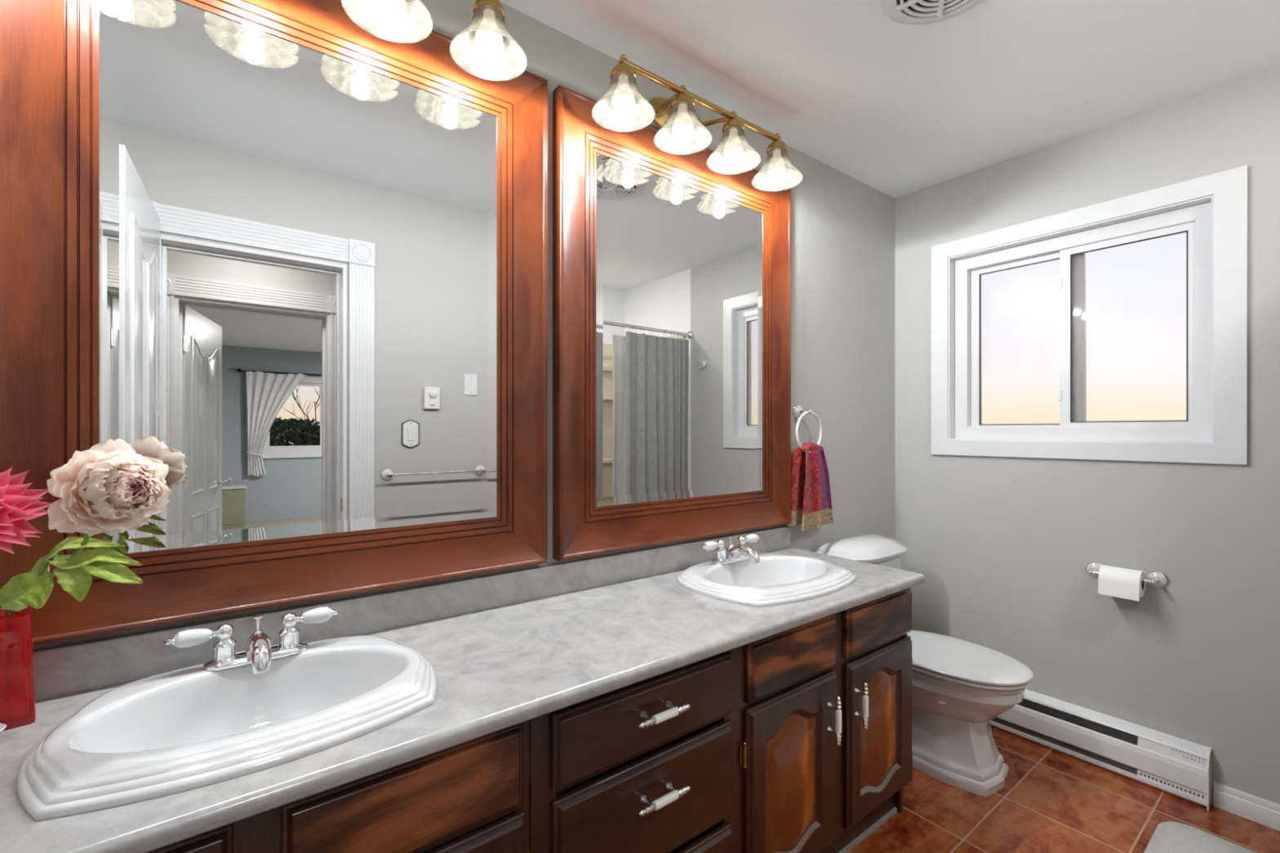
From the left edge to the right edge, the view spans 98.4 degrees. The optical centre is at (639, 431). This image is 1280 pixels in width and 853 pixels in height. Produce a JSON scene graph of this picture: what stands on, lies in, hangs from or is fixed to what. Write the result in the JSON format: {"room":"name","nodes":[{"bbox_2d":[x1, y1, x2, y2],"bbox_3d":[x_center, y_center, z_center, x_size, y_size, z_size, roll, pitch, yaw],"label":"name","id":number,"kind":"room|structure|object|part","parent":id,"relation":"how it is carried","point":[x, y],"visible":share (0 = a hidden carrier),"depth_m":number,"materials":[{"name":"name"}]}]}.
{"room":"bathroom","nodes":[
{"label":"bathroom","id":0,"kind":"room"},
{"bbox_2d":[34,0,894,852],"bbox_3d":[-0.068,0.054,1.816,3.582,2.440,0.120,0,0,-37],"label":"wall","id":1,"kind":"structure","parent":0,"point":[842,227],"depth_m":2.42,"materials":[{"name":"grey paint"}]},
{"bbox_2d":[0,0,547,645],"bbox_3d":[-0.682,-0.306,1.240,1.046,1.351,0.044,0,0,-37],"label":"framed mirror","id":2,"kind":"object","parent":1,"relation":"attached to","point":[289,255],"visible":0.88,"depth_m":1.17,"materials":[{"name":"brown wood"}]},
{"bbox_3d":[-0.682,0.299,1.240,1.046,0.140,0.044,0,0,-37],"label":"frame rail","id":3,"kind":"part","parent":2,"relation":"part of","materials":[{"name":"brown wood"}]},
{"bbox_2d":[99,0,497,553],"bbox_3d":[-0.691,-0.306,1.251,0.774,1.079,0.009,0,0,-37],"label":"mirror glass","id":4,"kind":"object","parent":2,"relation":"on","point":[298,233],"depth_m":1.19,"materials":[{"name":"white"}]},
{"bbox_3d":[-0.682,-0.912,1.240,1.046,0.140,0.044,0,0,-37],"label":"frame rail","id":5,"kind":"part","parent":2,"relation":"part of","materials":[{"name":"brown wood"}]},
{"bbox_2d":[341,0,432,43],"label":"vanity light","id":6,"kind":"object","parent":1,"relation":"attached to","point":[400,21],"depth_m":1.23,"materials":[{"name":"white glass"}]},
{"bbox_3d":[-0.539,-0.948,1.184,0.178,0.109,0.178,0,0,-37],"label":"lamp shade","id":7,"kind":"part","parent":6,"relation":"part of","materials":[{"name":"white glass"}]},
{"bbox_3d":[-0.539,-0.949,1.184,0.061,0.101,0.061,0,0,-37],"label":"bulb","id":8,"kind":"part","parent":6,"relation":"part of","materials":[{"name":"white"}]},
{"bbox_2d":[34,525,790,700],"bbox_3d":[-0.372,0.427,1.492,2.456,0.087,0.020,0,0,-37],"label":"backsplash","id":9,"kind":"structure","parent":1,"relation":"attached to","point":[82,666],"depth_m":1.29,"materials":[{"name":"grey laminate"}]},
{"bbox_2d":[449,0,527,80],"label":"vanity light","id":10,"kind":"object","parent":1,"relation":"attached to","point":[485,45],"depth_m":1.33,"materials":[{"name":"white glass"}]},
{"bbox_3d":[-0.360,-0.948,1.321,0.178,0.109,0.178,0,0,-37],"label":"lamp shade","id":11,"kind":"part","parent":10,"relation":"part of","materials":[{"name":"white glass"}]},
{"bbox_3d":[-0.360,-0.949,1.321,0.061,0.101,0.061,0,0,-37],"label":"bulb","id":12,"kind":"part","parent":10,"relation":"part of","materials":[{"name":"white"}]},
{"bbox_2d":[552,84,791,560],"bbox_3d":[0.176,-0.306,1.899,1.046,1.351,0.044,0,0,-37],"label":"framed mirror","id":13,"kind":"object","parent":1,"relation":"attached to","point":[672,273],"visible":0.94,"depth_m":1.82,"materials":[{"name":"brown wood"}]},
{"bbox_3d":[0.176,-0.912,1.899,1.046,0.140,0.044,0,0,-37],"label":"frame rail","id":14,"kind":"part","parent":13,"relation":"part of","materials":[{"name":"brown wood"}]},
{"bbox_3d":[0.176,0.299,1.899,1.046,0.140,0.044,0,0,-37],"label":"frame rail","id":15,"kind":"part","parent":13,"relation":"part of","materials":[{"name":"brown wood"}]},
{"bbox_2d":[595,152,762,506],"bbox_3d":[0.168,-0.306,1.909,0.774,1.079,0.009,0,0,-37],"label":"mirror glass","id":16,"kind":"object","parent":13,"relation":"on","point":[679,259],"depth_m":1.87,"materials":[{"name":"white"}]},
{"bbox_2d":[591,54,803,191],"bbox_3d":[0.201,-1.007,1.792,0.853,0.228,0.243,0,0,-37],"label":"vanity light","id":17,"kind":"object","parent":1,"relation":"attached to","point":[623,108],"visible":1,"depth_m":1.75,"materials":[{"name":"white glass"}]},
{"bbox_3d":[-0.047,-0.948,1.561,0.178,0.109,0.178,0,0,-37],"label":"lamp shade","id":18,"kind":"part","parent":17,"relation":"part of","materials":[{"name":"white glass"}]},
{"bbox_3d":[-0.047,-0.949,1.561,0.061,0.101,0.061,0,0,-37],"label":"bulb","id":19,"kind":"part","parent":17,"relation":"part of","materials":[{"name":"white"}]},
{"bbox_3d":[0.100,-1.052,1.761,0.018,0.036,0.143,0,0,-26],"label":"arm","id":20,"kind":"part","parent":17,"relation":"part of","materials":[{"name":"gold metal"}]},
{"bbox_3d":[0.135,-1.061,1.879,0.264,0.120,0.024,0,0,-37],"label":"plate","id":21,"kind":"part","parent":17,"relation":"part of","materials":[{"name":"gold metal"}]},
{"bbox_3d":[0.132,-0.948,1.698,0.178,0.109,0.178,0,0,-37],"label":"lamp shade","id":22,"kind":"part","parent":17,"relation":"part of","materials":[{"name":"white glass"}]},
{"bbox_3d":[0.132,-0.949,1.698,0.061,0.101,0.061,0,0,-37],"label":"bulb","id":23,"kind":"part","parent":17,"relation":"part of","materials":[{"name":"white glass"}]},
{"bbox_3d":[0.258,-1.052,1.882,0.143,0.036,0.018,0,0,41],"label":"arm","id":24,"kind":"part","parent":17,"relation":"part of","materials":[{"name":"gold metal"}]},
{"bbox_3d":[0.310,-0.948,1.835,0.178,0.109,0.178,0,0,-37],"label":"lamp shade","id":25,"kind":"part","parent":17,"relation":"part of","materials":[{"name":"white glass"}]},
{"bbox_3d":[0.310,-0.949,1.835,0.061,0.101,0.061,0,0,-37],"label":"bulb","id":26,"kind":"part","parent":17,"relation":"part of","materials":[{"name":"white glass"}]},
{"bbox_3d":[0.489,-0.949,1.972,0.061,0.101,0.061,0,0,-37],"label":"bulb","id":27,"kind":"part","parent":17,"relation":"part of","materials":[{"name":"white glass"}]},
{"bbox_3d":[0.489,-0.948,1.972,0.178,0.109,0.178,0,0,-37],"label":"lamp shade","id":28,"kind":"part","parent":17,"relation":"part of","materials":[{"name":"white glass"}]},
{"bbox_2d":[793,404,822,453],"bbox_3d":[0.675,-0.010,2.267,0.171,0.199,0.066,0,0,-37],"label":"towel ring","id":29,"kind":"object","parent":1,"relation":"attached to","point":[798,412],"visible":0.96,"depth_m":2.27,"materials":[{"name":"silver metal"}]},
{"bbox_3d":[0.680,-0.079,2.261,0.023,0.023,0.051,0,0,-37],"label":"post","id":30,"kind":"part","parent":29,"relation":"part of","materials":[{"name":"silver metal"}]},
{"bbox_2d":[786,442,833,530],"bbox_3d":[0.695,0.221,2.256,0.246,0.348,0.070,0,0,-37],"label":"hand towel","id":31,"kind":"object","parent":29,"relation":"hanging from","point":[811,493],"visible":1,"depth_m":2.24,"materials":[{"name":"red fabric"}]},
{"bbox_2d":[498,0,1279,198],"bbox_3d":[1.971,-1.216,-1.749,5.680,0.100,8.260,0,0,-37],"label":"ceiling","id":32,"kind":"structure","parent":0,"point":[899,109],"depth_m":1.76,"materials":[{"name":"white paint"}]},
{"bbox_2d":[880,0,982,25],"bbox_3d":[0.786,-1.155,1.431,0.300,0.021,0.300,0,0,-37],"label":"ceiling vent","id":33,"kind":"object","parent":32,"relation":"in","point":[913,12],"visible":1,"depth_m":1.51,"materials":[{"name":"white paint"}]},
{"bbox_2d":[847,725,1279,852],"bbox_3d":[0.681,1.314,0.840,3.582,0.080,2.580,0,0,-37],"label":"floor","id":34,"kind":"structure","parent":0,"point":[1050,800],"depth_m":1.84,"materials":[{"name":"tile"}]},
{"bbox_2d":[147,587,912,852],"bbox_3d":[-0.208,0.886,1.274,2.452,0.776,0.562,0,0,-37],"label":"vanity cabinet","id":35,"kind":"object","parent":34,"relation":"on","point":[818,765],"visible":0.97,"depth_m":1.20,"materials":[{"name":"brown wood"}]},
{"bbox_3d":[-0.687,0.591,0.615,0.378,0.147,0.021,0,0,-37],"label":"false drawer","id":36,"kind":"part","parent":35,"relation":"part of","materials":[{"name":"red wood"}]},
{"bbox_3d":[-0.351,0.591,0.873,0.362,0.147,0.021,0,0,-37],"label":"false drawer","id":37,"kind":"part","parent":35,"relation":"part of","materials":[{"name":"red wood"}]},
{"bbox_2d":[0,525,924,852],"bbox_3d":[-0.210,0.442,1.280,2.456,0.116,0.553,0,0,-37],"label":"countertop","id":38,"kind":"structure","parent":35,"relation":"on","point":[504,650],"depth_m":1.13,"materials":[{"name":"grey laminate"}]},
{"bbox_2d":[0,723,6,734],"bbox_3d":[-0.995,0.457,0.805,0.096,0.023,0.069,0,0,-37],"label":"soap dish","id":39,"kind":"object","parent":38,"relation":"on","point":[2,726],"visible":1,"depth_m":0.84,"materials":[{"name":"white ceramic"}]},
{"bbox_2d":[0,604,37,730],"bbox_3d":[-1.037,0.381,0.886,0.094,0.174,0.094,0,0,44],"label":"glass vase","id":40,"kind":"object","parent":38,"relation":"on","point":[18,684],"visible":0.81,"depth_m":0.88,"materials":[{"name":"red glass"}]},
{"bbox_2d":[0,467,52,554],"bbox_3d":[-0.942,0.236,0.805,0.152,0.406,0.220,0,0,-20],"label":"dahlia","id":41,"kind":"object","parent":40,"relation":"in","point":[19,504],"visible":0.98,"depth_m":0.79,"materials":[{"name":"pink plant"}]},
{"bbox_2d":[7,438,172,617],"bbox_3d":[-0.868,0.225,0.821,0.331,0.428,0.132,0,0,4],"label":"peony","id":42,"kind":"object","parent":40,"relation":"in","point":[108,487],"visible":1,"depth_m":0.78,"materials":[{"name":"pink plant"}]},
{"bbox_3d":[-0.919,0.265,0.855,0.233,0.349,0.021,0,0,17],"label":"stem","id":43,"kind":"part","parent":42,"relation":"part of","materials":[{"name":"green plant"}]},
{"bbox_2d":[0,536,142,616],"bbox_3d":[-0.898,0.265,0.845,0.258,0.209,0.070,0,0,8],"label":"leaf spray","id":44,"kind":"object","parent":42,"relation":"on","point":[73,572],"visible":0.99,"depth_m":0.84,"materials":[{"name":"green plant"}]},
{"bbox_3d":[-0.962,0.280,0.859,0.137,0.178,0.023,0,0,25],"label":"stem","id":45,"kind":"part","parent":44,"relation":"part of","materials":[{"name":"green plant"}]},
{"bbox_2d":[17,635,436,821],"bbox_3d":[-0.647,0.511,0.946,0.553,0.150,0.440,0,0,-37],"label":"sink","id":46,"kind":"object","parent":38,"relation":"in","point":[177,731],"visible":0.84,"depth_m":0.89,"materials":[{"name":"white ceramic"}]},
{"bbox_2d":[164,606,338,674],"bbox_3d":[-0.709,0.396,1.030,0.276,0.081,0.147,0,0,-37],"label":"faucet","id":47,"kind":"object","parent":46,"relation":"on","point":[259,652],"visible":1,"depth_m":1.03,"materials":[{"name":"silver metal"}]},
{"bbox_3d":[-0.814,0.376,1.005,0.052,0.031,0.031,0,0,-37],"label":"lever","id":48,"kind":"part","parent":47,"relation":"part of","materials":[{"name":"white ceramic"}]},
{"bbox_3d":[-0.804,0.395,1.016,0.107,0.068,0.040,0,0,-37],"label":"handle","id":49,"kind":"part","parent":47,"relation":"part of","materials":[{"name":"silver metal"}]},
{"bbox_3d":[-0.738,0.431,1.067,0.168,0.012,0.054,0,0,-37],"label":"plate","id":50,"kind":"part","parent":47,"relation":"part of","materials":[{"name":"silver metal"}]},
{"bbox_3d":[-0.708,0.403,1.028,0.044,0.051,0.142,0,0,-37],"label":"spout","id":51,"kind":"part","parent":47,"relation":"part of","materials":[{"name":"silver metal"}]},
{"bbox_3d":[-0.740,0.374,1.071,0.019,0.036,0.019,0,0,-37],"label":"lift rod","id":52,"kind":"part","parent":47,"relation":"part of","materials":[{"name":"silver metal"}]},
{"bbox_3d":[-0.670,0.395,1.119,0.107,0.068,0.040,0,0,-37],"label":"handle","id":53,"kind":"part","parent":47,"relation":"part of","materials":[{"name":"silver metal"}]},
{"bbox_3d":[-0.658,0.376,1.125,0.052,0.031,0.031,0,0,-37],"label":"lever","id":54,"kind":"part","parent":47,"relation":"part of","materials":[{"name":"white ceramic"}]},
{"bbox_2d":[676,552,857,607],"bbox_3d":[0.398,0.511,1.753,0.553,0.150,0.440,0,0,-37],"label":"sink","id":55,"kind":"object","parent":38,"relation":"in","point":[779,579],"visible":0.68,"depth_m":1.72,"materials":[{"name":"white ceramic"}]},
{"bbox_2d":[702,533,759,564],"bbox_3d":[0.338,0.396,1.837,0.276,0.081,0.147,0,0,-37],"label":"faucet","id":56,"kind":"object","parent":55,"relation":"on","point":[732,553],"visible":1,"depth_m":1.83,"materials":[{"name":"silver metal"}]},
{"bbox_3d":[0.234,0.376,1.812,0.052,0.031,0.031,0,0,-37],"label":"lever","id":57,"kind":"part","parent":56,"relation":"part of","materials":[{"name":"white ceramic"}]},
{"bbox_3d":[0.243,0.395,1.823,0.107,0.068,0.040,0,0,-37],"label":"handle","id":58,"kind":"part","parent":56,"relation":"part of","materials":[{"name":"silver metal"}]},
{"bbox_3d":[0.307,0.374,1.877,0.019,0.036,0.019,0,0,-37],"label":"lift rod","id":59,"kind":"part","parent":56,"relation":"part of","materials":[{"name":"silver metal"}]},
{"bbox_3d":[0.310,0.431,1.874,0.168,0.012,0.054,0,0,-37],"label":"plate","id":60,"kind":"part","parent":56,"relation":"part of","materials":[{"name":"silver metal"}]},
{"bbox_3d":[0.340,0.403,1.835,0.044,0.051,0.142,0,0,-37],"label":"spout","id":61,"kind":"part","parent":56,"relation":"part of","materials":[{"name":"silver metal"}]},
{"bbox_3d":[0.377,0.395,1.925,0.107,0.068,0.040,0,0,-37],"label":"handle","id":62,"kind":"part","parent":56,"relation":"part of","materials":[{"name":"silver metal"}]},
{"bbox_3d":[0.390,0.376,1.932,0.052,0.031,0.031,0,0,-37],"label":"lever","id":63,"kind":"part","parent":56,"relation":"part of","materials":[{"name":"white ceramic"}]},
{"bbox_3d":[-0.352,0.918,0.872,0.372,0.476,0.021,0,0,-37],"label":"door frame","id":64,"kind":"part","parent":35,"relation":"part of","materials":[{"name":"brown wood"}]},
{"bbox_3d":[0.029,0.798,1.164,0.474,0.222,0.021,0,0,-37],"label":"drawer","id":65,"kind":"part","parent":35,"relation":"part of","materials":[{"name":"brown wood"}]},
{"bbox_3d":[0.029,0.596,1.164,0.474,0.144,0.021,0,0,-37],"label":"drawer","id":66,"kind":"part","parent":35,"relation":"part of","materials":[{"name":"brown wood"}]},
{"bbox_3d":[0.045,0.755,1.139,0.136,0.017,0.038,0,0,-37],"label":"handle","id":67,"kind":"part","parent":35,"relation":"part of","materials":[{"name":"white ceramic"}]},
{"bbox_3d":[0.045,0.582,1.139,0.136,0.017,0.038,0,0,-37],"label":"handle","id":68,"kind":"part","parent":35,"relation":"part of","materials":[{"name":"white ceramic"}]},
{"bbox_3d":[0.029,1.039,1.164,0.474,0.220,0.021,0,0,-37],"label":"drawer","id":69,"kind":"part","parent":35,"relation":"part of","materials":[{"name":"brown wood"}]},
{"bbox_3d":[0.408,0.591,1.454,0.363,0.147,0.021,0,0,-37],"label":"false drawer","id":70,"kind":"part","parent":35,"relation":"part of","materials":[{"name":"red wood"}]},
{"bbox_3d":[0.408,0.918,1.454,0.375,0.476,0.021,0,0,-37],"label":"door frame","id":71,"kind":"part","parent":35,"relation":"part of","materials":[{"name":"brown wood"}]},
{"bbox_3d":[0.399,0.917,1.442,0.214,0.356,0.008,0,0,-37],"label":"door panel","id":72,"kind":"part","parent":35,"relation":"part of","materials":[{"name":"brown wood"}]},
{"bbox_3d":[0.533,0.790,1.513,0.017,0.136,0.038,0,0,-37],"label":"handle","id":73,"kind":"part","parent":35,"relation":"part of","materials":[{"name":"white ceramic"}]},
{"bbox_3d":[0.641,0.790,1.595,0.017,0.136,0.038,0,0,-37],"label":"handle","id":74,"kind":"part","parent":35,"relation":"part of","materials":[{"name":"silver metal"}]},
{"bbox_3d":[0.748,0.591,1.715,0.374,0.147,0.021,0,0,-37],"label":"false drawer","id":75,"kind":"part","parent":35,"relation":"part of","materials":[{"name":"red wood"}]},
{"bbox_3d":[0.748,0.918,1.715,0.374,0.476,0.021,0,0,-37],"label":"door frame","id":76,"kind":"part","parent":35,"relation":"part of","materials":[{"name":"brown wood"}]},
{"bbox_3d":[0.741,0.917,1.704,0.214,0.356,0.008,0,0,-37],"label":"door panel","id":77,"kind":"part","parent":35,"relation":"part of","materials":[{"name":"brown wood"}]},
{"bbox_2d":[814,533,1033,796],"bbox_3d":[1.127,0.867,2.188,0.456,0.815,0.716,0,0,-37],"label":"toilet","id":78,"kind":"object","parent":34,"relation":"on","point":[959,686],"visible":0.52,"depth_m":2.01,"materials":[{"name":"white ceramic"}]},
{"bbox_3d":[0.978,0.499,2.383,0.456,0.080,0.226,0,0,-37],"label":"tank lid","id":79,"kind":"part","parent":78,"relation":"part of","materials":[{"name":"white ceramic"}]},
{"bbox_3d":[0.976,0.719,2.386,0.416,0.360,0.195,0,0,-37],"label":"tank","id":80,"kind":"part","parent":78,"relation":"part of","materials":[{"name":"white ceramic"}]},
{"bbox_3d":[1.146,0.978,2.164,0.370,0.183,0.624,0,0,-37],"label":"bowl","id":81,"kind":"part","parent":78,"relation":"part of","materials":[{"name":"white ceramic"}]},
{"bbox_3d":[1.184,0.855,2.114,0.388,0.021,0.530,0,0,-37],"label":"lid","id":82,"kind":"part","parent":78,"relation":"part of","materials":[{"name":"white plastic"}]},
{"bbox_3d":[1.182,0.875,2.117,0.382,0.015,0.523,0,0,-37],"label":"seat","id":83,"kind":"part","parent":78,"relation":"part of","materials":[{"name":"white plastic"}]},
{"bbox_2d":[1143,822,1257,852],"bbox_3d":[1.566,1.267,1.407,0.764,0.013,0.468,0,0,-37],"label":"bath mat","id":84,"kind":"object","parent":34,"relation":"on","point":[1167,837],"visible":1,"depth_m":1.70,"materials":[{"name":"white fabric"}]},
{"bbox_2d":[894,66,1279,804],"bbox_3d":[1.800,0.054,2.209,0.140,2.440,1.530,0,0,-37],"label":"wall","id":85,"kind":"structure","parent":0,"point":[1002,547],"depth_m":2.09,"materials":[{"name":"grey paint"}]},
{"bbox_2d":[930,164,1247,464],"bbox_3d":[1.740,-0.382,2.258,0.136,0.985,1.012,0,0,-37],"label":"window","id":86,"kind":"structure","parent":85,"relation":"attached to","point":[1115,329],"depth_m":2.16,"materials":[{"name":"white paint"}]},
{"bbox_3d":[1.673,-0.379,2.406,0.023,0.730,0.425,0,0,-37],"label":"sash","id":87,"kind":"part","parent":86,"relation":"part of","materials":[{"name":"white plastic"}]},
{"bbox_3d":[1.663,-0.373,2.422,0.005,0.691,0.310,0,0,-37],"label":"pane","id":88,"kind":"part","parent":86,"relation":"part of","materials":[{"name":"clear glass"}]},
{"bbox_3d":[1.762,-0.381,2.276,0.078,0.834,0.848,0,0,-37],"label":"frame","id":89,"kind":"part","parent":86,"relation":"part of","materials":[{"name":"white plastic"}]},
{"bbox_3d":[1.857,-0.379,2.123,0.022,0.730,0.400,0,0,-37],"label":"sash","id":90,"kind":"part","parent":86,"relation":"part of","materials":[{"name":"white plastic"}]},
{"bbox_3d":[1.863,-0.376,2.118,0.005,0.680,0.341,0,0,-37],"label":"pane","id":91,"kind":"part","parent":86,"relation":"part of","materials":[{"name":"clear glass"}]},
{"bbox_2d":[989,688,1211,810],"bbox_3d":[1.693,1.179,2.182,0.064,0.191,0.782,0,0,-37],"label":"baseboard heater","id":92,"kind":"object","parent":85,"relation":"attached to","point":[1175,766],"visible":0.71,"depth_m":2.05,"materials":[{"name":"white metal"}]},
{"bbox_2d":[1084,561,1168,588],"bbox_3d":[1.788,0.536,2.047,0.075,0.063,0.241,0,0,-37],"label":"toilet paper holder","id":93,"kind":"object","parent":85,"relation":"attached to","point":[1156,579],"visible":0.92,"depth_m":2.00,"materials":[{"name":"silver metal"}]},
{"bbox_3d":[1.728,0.536,2.113,0.060,0.019,0.019,0,0,-37],"label":"post","id":94,"kind":"part","parent":93,"relation":"part of","materials":[{"name":"silver metal"}]},
{"bbox_2d":[1097,564,1146,601],"bbox_3d":[1.770,0.552,2.030,0.096,0.100,0.117,0,0,-37],"label":"toilet paper roll","id":95,"kind":"object","parent":93,"relation":"on","point":[1118,582],"visible":0.98,"depth_m":2.00,"materials":[{"name":"paper"}]},
{"bbox_3d":[1.836,0.536,1.971,0.060,0.019,0.019,0,0,-37],"label":"post","id":96,"kind":"part","parent":93,"relation":"part of","materials":[{"name":"silver metal"}]},
{"bbox_2d":[1213,781,1279,831],"bbox_3d":[2.079,1.235,1.718,0.014,0.078,0.412,0,0,-37],"label":"baseboard","id":97,"kind":"structure","parent":85,"relation":"attached to","point":[1254,808],"depth_m":1.82,"materials":[{"name":"white paint"}]}
]}

